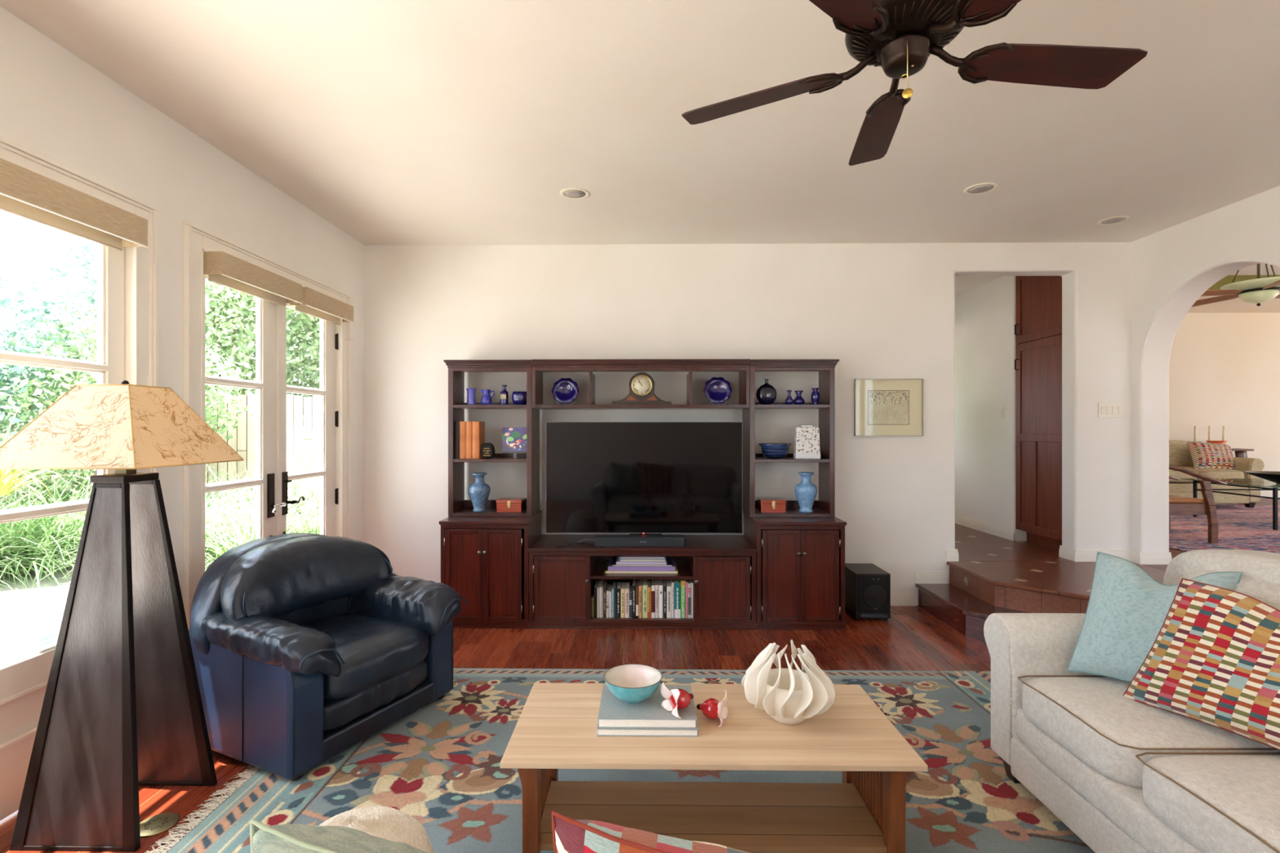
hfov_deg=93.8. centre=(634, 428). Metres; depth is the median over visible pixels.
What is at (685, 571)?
shelf
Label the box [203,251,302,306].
roller shade
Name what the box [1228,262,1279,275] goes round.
ceiling
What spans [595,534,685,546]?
soundbar
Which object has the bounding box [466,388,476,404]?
vase
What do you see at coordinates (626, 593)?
print
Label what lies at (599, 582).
book
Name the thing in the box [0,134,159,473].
trim
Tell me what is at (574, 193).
recessed light
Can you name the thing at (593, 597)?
book
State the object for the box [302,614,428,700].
seat cushion
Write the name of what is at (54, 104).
wall
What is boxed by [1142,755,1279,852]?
seat cushion
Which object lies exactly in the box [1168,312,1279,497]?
wall
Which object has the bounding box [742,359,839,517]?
hutch
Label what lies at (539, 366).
shelf
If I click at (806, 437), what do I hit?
ceramic bottle
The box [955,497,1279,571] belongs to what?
floor
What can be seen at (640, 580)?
book
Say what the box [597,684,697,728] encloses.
book
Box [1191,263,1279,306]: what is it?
ceiling fan
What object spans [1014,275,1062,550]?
tall cabinet
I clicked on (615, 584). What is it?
book
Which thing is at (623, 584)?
book
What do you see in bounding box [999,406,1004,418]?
light switch
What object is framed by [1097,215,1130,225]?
recessed light
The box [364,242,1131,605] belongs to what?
wall
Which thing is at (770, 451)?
glass bowl
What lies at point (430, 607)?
armrest
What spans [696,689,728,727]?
flower
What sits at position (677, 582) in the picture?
book
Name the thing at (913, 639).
floor
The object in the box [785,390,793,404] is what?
vase
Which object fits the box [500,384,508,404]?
bottle
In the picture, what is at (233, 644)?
armrest
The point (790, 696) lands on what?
vase
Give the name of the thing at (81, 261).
tree
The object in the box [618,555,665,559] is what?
book
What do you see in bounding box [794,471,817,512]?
ceramic vase
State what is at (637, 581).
book
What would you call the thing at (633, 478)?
television
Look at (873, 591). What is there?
grille
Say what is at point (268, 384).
door
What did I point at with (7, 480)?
leaf plant
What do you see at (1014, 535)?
baseboard
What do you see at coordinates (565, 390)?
plate
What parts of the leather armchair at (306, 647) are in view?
panel, backrest, rail, rail, panel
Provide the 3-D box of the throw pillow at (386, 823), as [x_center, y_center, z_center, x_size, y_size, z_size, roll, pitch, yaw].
[-0.704,1.204,1.510,0.421,0.425,0.421,0,0,5]
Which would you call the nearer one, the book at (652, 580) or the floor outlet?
the floor outlet
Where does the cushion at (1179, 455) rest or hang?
on the sofa at (1180, 455)
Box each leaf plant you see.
[0,469,67,502]
[1,410,19,445]
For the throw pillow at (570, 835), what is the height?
0.434 m
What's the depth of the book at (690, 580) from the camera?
4.31 m
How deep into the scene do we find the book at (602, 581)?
4.32 m
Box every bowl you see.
[603,663,662,703]
[758,443,791,458]
[1205,440,1227,444]
[1244,471,1279,484]
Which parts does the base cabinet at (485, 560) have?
door panel, door, door panel, door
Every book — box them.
[454,421,459,458]
[459,421,466,458]
[466,421,471,458]
[471,421,484,458]
[591,594,594,617]
[594,580,598,617]
[596,580,601,617]
[596,720,698,737]
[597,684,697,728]
[600,580,603,617]
[602,581,604,617]
[604,561,678,573]
[604,582,607,617]
[606,584,609,617]
[608,558,675,571]
[608,584,613,617]
[610,556,672,566]
[612,582,615,617]
[613,582,617,617]
[616,555,666,564]
[616,582,621,617]
[617,558,665,561]
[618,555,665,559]
[620,582,625,617]
[621,555,661,556]
[625,582,630,617]
[629,585,631,617]
[631,579,635,617]
[635,579,638,617]
[638,579,641,617]
[642,579,647,617]
[647,580,651,617]
[651,579,654,617]
[654,579,658,617]
[657,579,662,617]
[662,580,666,617]
[666,580,671,617]
[670,579,674,617]
[673,579,680,617]
[680,579,685,618]
[684,579,688,617]
[687,579,691,617]
[689,579,693,617]
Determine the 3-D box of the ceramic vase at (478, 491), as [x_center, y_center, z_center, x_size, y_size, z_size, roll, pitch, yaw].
[-1.190,0.490,4.587,0.164,0.295,0.164,0,0,1]
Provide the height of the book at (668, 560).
0.012 m
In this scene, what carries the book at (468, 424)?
on the hutch at (458, 506)
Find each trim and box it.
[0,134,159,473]
[182,220,351,630]
[1187,275,1279,312]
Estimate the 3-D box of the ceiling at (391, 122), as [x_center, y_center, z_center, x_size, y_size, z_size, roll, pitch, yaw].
[0.822,-1.570,2.489,6.725,0.150,11.400,0,0,1]
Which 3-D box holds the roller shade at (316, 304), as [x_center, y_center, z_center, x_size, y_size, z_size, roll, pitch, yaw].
[-2.172,-0.843,4.188,0.114,0.147,0.627,0,0,1]
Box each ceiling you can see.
[0,0,1279,296]
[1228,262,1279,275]
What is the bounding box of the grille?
[857,576,888,612]
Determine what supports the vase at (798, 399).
on the hutch at (824, 507)
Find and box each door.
[203,274,286,573]
[281,303,338,536]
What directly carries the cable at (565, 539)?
on the base cabinet at (721, 569)
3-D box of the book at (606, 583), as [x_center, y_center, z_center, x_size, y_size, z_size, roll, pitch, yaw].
[-0.214,1.262,4.417,0.017,0.212,0.203,0,0,1]
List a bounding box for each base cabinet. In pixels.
[439,510,542,628]
[527,534,757,629]
[742,511,846,630]
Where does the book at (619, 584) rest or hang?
in the base cabinet at (721, 569)
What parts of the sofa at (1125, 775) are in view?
arm, frame, arm, skirt panel, backrest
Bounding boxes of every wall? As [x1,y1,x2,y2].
[0,5,364,599]
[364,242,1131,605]
[955,275,1020,530]
[1131,185,1279,551]
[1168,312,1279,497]
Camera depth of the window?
2.28 m
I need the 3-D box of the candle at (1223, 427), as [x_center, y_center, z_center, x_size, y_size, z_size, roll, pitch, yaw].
[8.817,0.135,8.958,0.080,0.340,0.080,0,0,1]
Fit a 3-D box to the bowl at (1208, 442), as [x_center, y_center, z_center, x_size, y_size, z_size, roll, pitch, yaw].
[8.635,0.244,8.880,0.240,0.120,0.240,0,0,1]
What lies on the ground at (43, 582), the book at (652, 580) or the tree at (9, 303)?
the tree at (9, 303)
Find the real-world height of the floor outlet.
0.007 m
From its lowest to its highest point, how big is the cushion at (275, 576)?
0.334 m
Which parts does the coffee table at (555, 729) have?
leg, rail, leg, leg, rail, leg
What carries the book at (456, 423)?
on the hutch at (458, 506)
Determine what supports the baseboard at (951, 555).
attached to the wall at (882, 310)
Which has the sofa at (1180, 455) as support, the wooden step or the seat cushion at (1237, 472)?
the seat cushion at (1237, 472)
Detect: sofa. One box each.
[983,549,1279,852]
[1168,440,1264,507]
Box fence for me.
[0,392,319,506]
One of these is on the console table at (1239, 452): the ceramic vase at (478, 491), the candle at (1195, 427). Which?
the candle at (1195, 427)
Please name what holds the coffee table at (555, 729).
on the area rug at (437, 765)
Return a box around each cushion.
[220,535,391,619]
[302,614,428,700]
[1022,676,1279,788]
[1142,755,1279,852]
[1168,445,1194,466]
[1168,469,1196,482]
[1177,570,1279,610]
[1178,466,1244,478]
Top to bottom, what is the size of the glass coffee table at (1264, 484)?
0.456 m
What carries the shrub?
on the ground at (43, 582)
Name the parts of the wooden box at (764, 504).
lid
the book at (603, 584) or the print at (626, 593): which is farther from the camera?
the book at (603, 584)
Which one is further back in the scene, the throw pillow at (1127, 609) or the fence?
the fence
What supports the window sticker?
attached to the window
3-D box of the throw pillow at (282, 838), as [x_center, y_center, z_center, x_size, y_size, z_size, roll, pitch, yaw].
[-0.228,0.676,0.712,0.450,0.446,0.249,0,0,1]
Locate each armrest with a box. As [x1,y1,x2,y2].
[200,611,340,677]
[346,573,461,635]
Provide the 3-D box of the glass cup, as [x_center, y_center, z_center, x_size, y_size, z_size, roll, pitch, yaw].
[-0.883,-0.230,4.613,0.124,0.103,0.100,0,0,1]
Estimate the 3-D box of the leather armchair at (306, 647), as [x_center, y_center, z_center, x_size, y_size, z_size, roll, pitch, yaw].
[-1.515,0.991,2.936,0.950,0.875,0.978,0,0,25]
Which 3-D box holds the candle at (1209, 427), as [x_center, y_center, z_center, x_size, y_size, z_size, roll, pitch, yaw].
[8.607,0.135,8.961,0.080,0.340,0.080,0,0,1]
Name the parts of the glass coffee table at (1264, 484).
leg, glass, rail, leg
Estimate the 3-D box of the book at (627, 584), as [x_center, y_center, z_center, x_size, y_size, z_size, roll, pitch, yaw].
[-0.053,1.263,4.415,0.030,0.210,0.203,0,0,1]
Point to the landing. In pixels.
(1032, 587)
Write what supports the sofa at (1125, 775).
on the area rug at (437, 765)
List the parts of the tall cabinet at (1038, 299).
pull, pull, door, door panel, door panel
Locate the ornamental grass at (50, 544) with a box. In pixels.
[0,450,319,595]
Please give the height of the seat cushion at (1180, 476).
0.182 m
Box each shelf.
[531,359,750,409]
[539,781,887,852]
[591,560,693,579]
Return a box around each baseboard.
[890,545,1131,605]
[955,514,1026,541]
[1130,549,1172,564]
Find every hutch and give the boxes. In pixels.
[443,360,539,516]
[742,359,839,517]
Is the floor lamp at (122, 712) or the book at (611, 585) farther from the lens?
the book at (611, 585)
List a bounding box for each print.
[39,634,55,646]
[626,593,627,613]
[668,591,670,608]
[676,589,678,611]
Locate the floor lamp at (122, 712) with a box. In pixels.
[0,380,244,852]
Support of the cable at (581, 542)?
on the base cabinet at (721, 569)
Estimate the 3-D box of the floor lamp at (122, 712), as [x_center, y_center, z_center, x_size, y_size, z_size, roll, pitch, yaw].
[-1.869,0.627,2.196,0.530,1.606,0.530,0,0,1]
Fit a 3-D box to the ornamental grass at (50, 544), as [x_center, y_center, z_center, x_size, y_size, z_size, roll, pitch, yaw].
[-5.775,1.049,6.866,6.450,1.609,9.323,0,0,4]
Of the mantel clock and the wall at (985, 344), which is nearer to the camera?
the mantel clock
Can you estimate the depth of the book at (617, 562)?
4.37 m
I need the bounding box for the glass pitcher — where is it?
[480,389,494,404]
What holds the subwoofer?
on the floor at (913, 639)
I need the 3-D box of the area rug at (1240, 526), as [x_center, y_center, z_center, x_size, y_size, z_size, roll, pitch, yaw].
[7.388,1.065,6.247,5.200,0.010,4.000,0,0,1]
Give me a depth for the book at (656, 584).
4.31 m
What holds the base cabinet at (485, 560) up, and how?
on the floor at (913, 639)
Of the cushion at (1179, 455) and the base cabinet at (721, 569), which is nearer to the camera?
the base cabinet at (721, 569)
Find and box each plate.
[551,377,578,404]
[703,377,732,404]
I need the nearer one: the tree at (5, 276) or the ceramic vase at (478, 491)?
the ceramic vase at (478, 491)
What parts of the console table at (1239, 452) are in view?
scroll leg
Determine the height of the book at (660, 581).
0.235 m
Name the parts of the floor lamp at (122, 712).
panel, lamp shade, stem, panel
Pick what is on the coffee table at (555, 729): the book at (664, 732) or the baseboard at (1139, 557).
the book at (664, 732)
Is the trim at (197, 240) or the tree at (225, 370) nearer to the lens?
the trim at (197, 240)
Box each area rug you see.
[144,668,1094,852]
[1168,505,1279,553]
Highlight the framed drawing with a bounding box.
[854,378,924,435]
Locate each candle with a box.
[1193,426,1196,441]
[1208,426,1210,440]
[1222,426,1225,444]
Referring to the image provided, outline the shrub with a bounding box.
[233,480,319,533]
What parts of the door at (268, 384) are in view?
lever handle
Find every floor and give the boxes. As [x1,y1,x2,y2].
[0,605,991,852]
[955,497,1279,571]
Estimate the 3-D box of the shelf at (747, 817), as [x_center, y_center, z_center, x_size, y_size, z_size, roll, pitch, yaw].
[0.244,1.310,2.032,1.108,0.019,0.340,0,0,1]
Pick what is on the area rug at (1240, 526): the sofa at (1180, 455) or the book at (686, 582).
the sofa at (1180, 455)
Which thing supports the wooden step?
on the floor at (913, 639)
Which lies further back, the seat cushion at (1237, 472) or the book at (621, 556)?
the seat cushion at (1237, 472)
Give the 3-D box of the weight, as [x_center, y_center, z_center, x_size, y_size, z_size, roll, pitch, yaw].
[-1.121,0.171,4.574,0.102,0.120,0.067,0,0,1]
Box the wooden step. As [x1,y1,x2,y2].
[915,583,1030,639]
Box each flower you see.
[660,682,693,718]
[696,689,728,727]
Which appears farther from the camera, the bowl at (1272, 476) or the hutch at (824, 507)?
the bowl at (1272, 476)
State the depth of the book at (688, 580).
4.31 m
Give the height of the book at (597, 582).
0.217 m
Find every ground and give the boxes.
[0,448,312,591]
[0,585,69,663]
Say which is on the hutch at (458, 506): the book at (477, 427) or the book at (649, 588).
the book at (477, 427)
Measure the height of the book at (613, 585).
0.208 m
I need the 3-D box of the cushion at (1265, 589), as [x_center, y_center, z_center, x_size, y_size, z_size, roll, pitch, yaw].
[2.138,0.739,2.058,0.265,0.440,0.551,0,0,1]
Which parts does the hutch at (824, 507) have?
shelf, shelf, crown moulding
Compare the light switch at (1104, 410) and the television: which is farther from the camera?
the light switch at (1104, 410)
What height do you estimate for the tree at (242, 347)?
6.564 m
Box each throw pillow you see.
[249,818,426,852]
[318,805,434,852]
[551,810,748,852]
[1066,551,1243,682]
[1122,577,1279,751]
[1185,441,1235,469]
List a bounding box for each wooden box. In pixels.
[496,497,524,511]
[757,497,786,512]
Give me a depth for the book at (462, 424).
4.53 m
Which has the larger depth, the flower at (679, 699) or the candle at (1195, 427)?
the candle at (1195, 427)
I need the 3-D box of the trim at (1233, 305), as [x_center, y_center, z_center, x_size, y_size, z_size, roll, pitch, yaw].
[8.267,-1.880,4.035,8.580,0.220,10.300,0,0,1]
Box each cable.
[556,542,602,547]
[564,538,593,545]
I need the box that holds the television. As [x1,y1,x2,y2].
[546,422,742,535]
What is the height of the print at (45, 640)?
0.028 m
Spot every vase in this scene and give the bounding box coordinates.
[466,388,476,404]
[468,472,490,512]
[741,640,835,724]
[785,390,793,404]
[793,390,804,404]
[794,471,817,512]
[810,387,819,404]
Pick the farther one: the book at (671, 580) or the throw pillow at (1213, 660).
the book at (671, 580)
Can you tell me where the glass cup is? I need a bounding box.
[511,391,526,404]
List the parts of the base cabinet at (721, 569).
door, door panel, door, door panel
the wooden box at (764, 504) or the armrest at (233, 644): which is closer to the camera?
the armrest at (233, 644)
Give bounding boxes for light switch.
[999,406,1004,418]
[1097,403,1124,417]
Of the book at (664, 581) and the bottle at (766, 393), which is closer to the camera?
the book at (664, 581)
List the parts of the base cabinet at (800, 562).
door, door panel, door, door panel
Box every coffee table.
[500,683,928,852]
[1182,478,1279,530]
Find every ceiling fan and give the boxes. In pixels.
[681,0,1147,165]
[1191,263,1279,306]
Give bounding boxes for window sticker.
[35,626,58,649]
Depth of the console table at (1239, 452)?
8.94 m
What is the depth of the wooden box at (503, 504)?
4.56 m
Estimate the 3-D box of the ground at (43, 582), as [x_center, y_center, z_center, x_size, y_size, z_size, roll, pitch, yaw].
[0.035,1.650,2.500,80.000,0.160,85.000,0,0,1]
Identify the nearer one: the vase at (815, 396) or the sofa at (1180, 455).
the vase at (815, 396)
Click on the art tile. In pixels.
(514, 439)
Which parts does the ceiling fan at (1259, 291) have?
blade, blade, stay rod, lamp shade, lamp shade, stay rod, blade, stay rod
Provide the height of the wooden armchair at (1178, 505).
0.898 m
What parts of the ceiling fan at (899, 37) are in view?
blade, blade, blade, pull chain, blade, blade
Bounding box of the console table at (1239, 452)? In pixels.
[1231,448,1253,457]
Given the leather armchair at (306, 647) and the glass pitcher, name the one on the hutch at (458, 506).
the glass pitcher
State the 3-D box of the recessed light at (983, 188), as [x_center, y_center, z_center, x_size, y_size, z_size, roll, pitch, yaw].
[2.159,-1.491,3.733,0.190,0.008,0.190,0,0,1]
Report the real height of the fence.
2.200 m
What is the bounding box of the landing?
[946,561,1164,613]
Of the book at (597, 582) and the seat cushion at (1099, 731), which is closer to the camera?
the seat cushion at (1099, 731)
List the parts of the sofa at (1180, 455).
backrest, frame, skirt panel, arm, arm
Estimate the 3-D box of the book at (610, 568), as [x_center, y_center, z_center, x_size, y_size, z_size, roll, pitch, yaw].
[0.053,1.024,4.506,0.489,0.032,0.288,0,0,1]
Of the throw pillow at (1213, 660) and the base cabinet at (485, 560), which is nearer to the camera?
the throw pillow at (1213, 660)
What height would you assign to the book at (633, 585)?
0.231 m
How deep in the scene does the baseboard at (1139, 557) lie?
4.70 m
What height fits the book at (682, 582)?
0.276 m
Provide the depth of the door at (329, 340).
4.35 m
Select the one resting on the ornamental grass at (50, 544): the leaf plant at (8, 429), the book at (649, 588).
the leaf plant at (8, 429)
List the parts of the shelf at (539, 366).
shelf, crown moulding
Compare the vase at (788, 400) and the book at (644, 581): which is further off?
the vase at (788, 400)
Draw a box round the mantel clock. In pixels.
[611,372,671,404]
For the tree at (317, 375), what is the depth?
11.98 m
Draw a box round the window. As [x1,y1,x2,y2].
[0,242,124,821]
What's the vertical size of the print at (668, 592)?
0.144 m
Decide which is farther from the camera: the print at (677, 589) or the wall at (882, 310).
the wall at (882, 310)
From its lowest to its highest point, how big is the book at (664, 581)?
0.227 m
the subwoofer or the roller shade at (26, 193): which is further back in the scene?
the subwoofer
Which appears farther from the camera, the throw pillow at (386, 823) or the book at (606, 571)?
the book at (606, 571)
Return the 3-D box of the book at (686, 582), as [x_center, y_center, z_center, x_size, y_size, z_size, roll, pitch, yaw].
[0.377,1.238,4.410,0.016,0.260,0.201,0,0,1]
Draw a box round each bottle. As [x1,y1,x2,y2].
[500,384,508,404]
[755,378,777,404]
[793,425,820,458]
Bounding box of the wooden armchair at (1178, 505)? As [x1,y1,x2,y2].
[1168,465,1227,543]
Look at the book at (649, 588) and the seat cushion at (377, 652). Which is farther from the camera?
the book at (649, 588)
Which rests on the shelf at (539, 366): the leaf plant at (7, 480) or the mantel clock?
the mantel clock
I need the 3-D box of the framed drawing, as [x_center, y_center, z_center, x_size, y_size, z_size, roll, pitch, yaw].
[2.046,-0.167,4.816,0.545,0.459,0.030,0,0,1]
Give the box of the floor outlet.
[139,813,179,838]
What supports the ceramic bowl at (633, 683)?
on the book at (614, 713)
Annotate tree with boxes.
[0,258,96,508]
[0,286,256,514]
[2,226,218,381]
[2,274,295,392]
[68,279,319,405]
[286,311,319,425]
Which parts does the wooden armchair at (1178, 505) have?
leg, armrest, seat, seat rail, armrest, leg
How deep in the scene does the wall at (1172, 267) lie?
4.63 m
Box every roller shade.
[0,157,148,250]
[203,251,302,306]
[289,286,353,324]
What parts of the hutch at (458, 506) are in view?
crown moulding, shelf, shelf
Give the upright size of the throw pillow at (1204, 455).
0.385 m
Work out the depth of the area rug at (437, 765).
2.42 m
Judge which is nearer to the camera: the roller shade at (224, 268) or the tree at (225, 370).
the roller shade at (224, 268)
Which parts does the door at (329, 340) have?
lever handle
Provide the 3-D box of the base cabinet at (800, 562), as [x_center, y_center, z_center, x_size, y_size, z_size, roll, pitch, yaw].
[1.187,1.048,4.516,0.640,0.765,0.596,0,0,1]
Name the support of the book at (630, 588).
in the base cabinet at (721, 569)
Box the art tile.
[502,427,526,452]
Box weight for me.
[480,442,494,458]
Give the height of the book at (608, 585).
0.194 m
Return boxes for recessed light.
[560,187,589,199]
[963,182,998,195]
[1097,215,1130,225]
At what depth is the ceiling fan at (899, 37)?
1.63 m
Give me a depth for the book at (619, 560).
4.37 m
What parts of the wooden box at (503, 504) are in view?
lid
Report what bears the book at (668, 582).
in the base cabinet at (721, 569)
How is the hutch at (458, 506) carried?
on the base cabinet at (485, 560)
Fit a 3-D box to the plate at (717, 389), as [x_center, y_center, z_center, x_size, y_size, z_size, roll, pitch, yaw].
[0.642,-0.293,4.627,0.221,0.208,0.060,0,0,1]
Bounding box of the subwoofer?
[844,563,890,621]
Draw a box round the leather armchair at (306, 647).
[188,533,466,781]

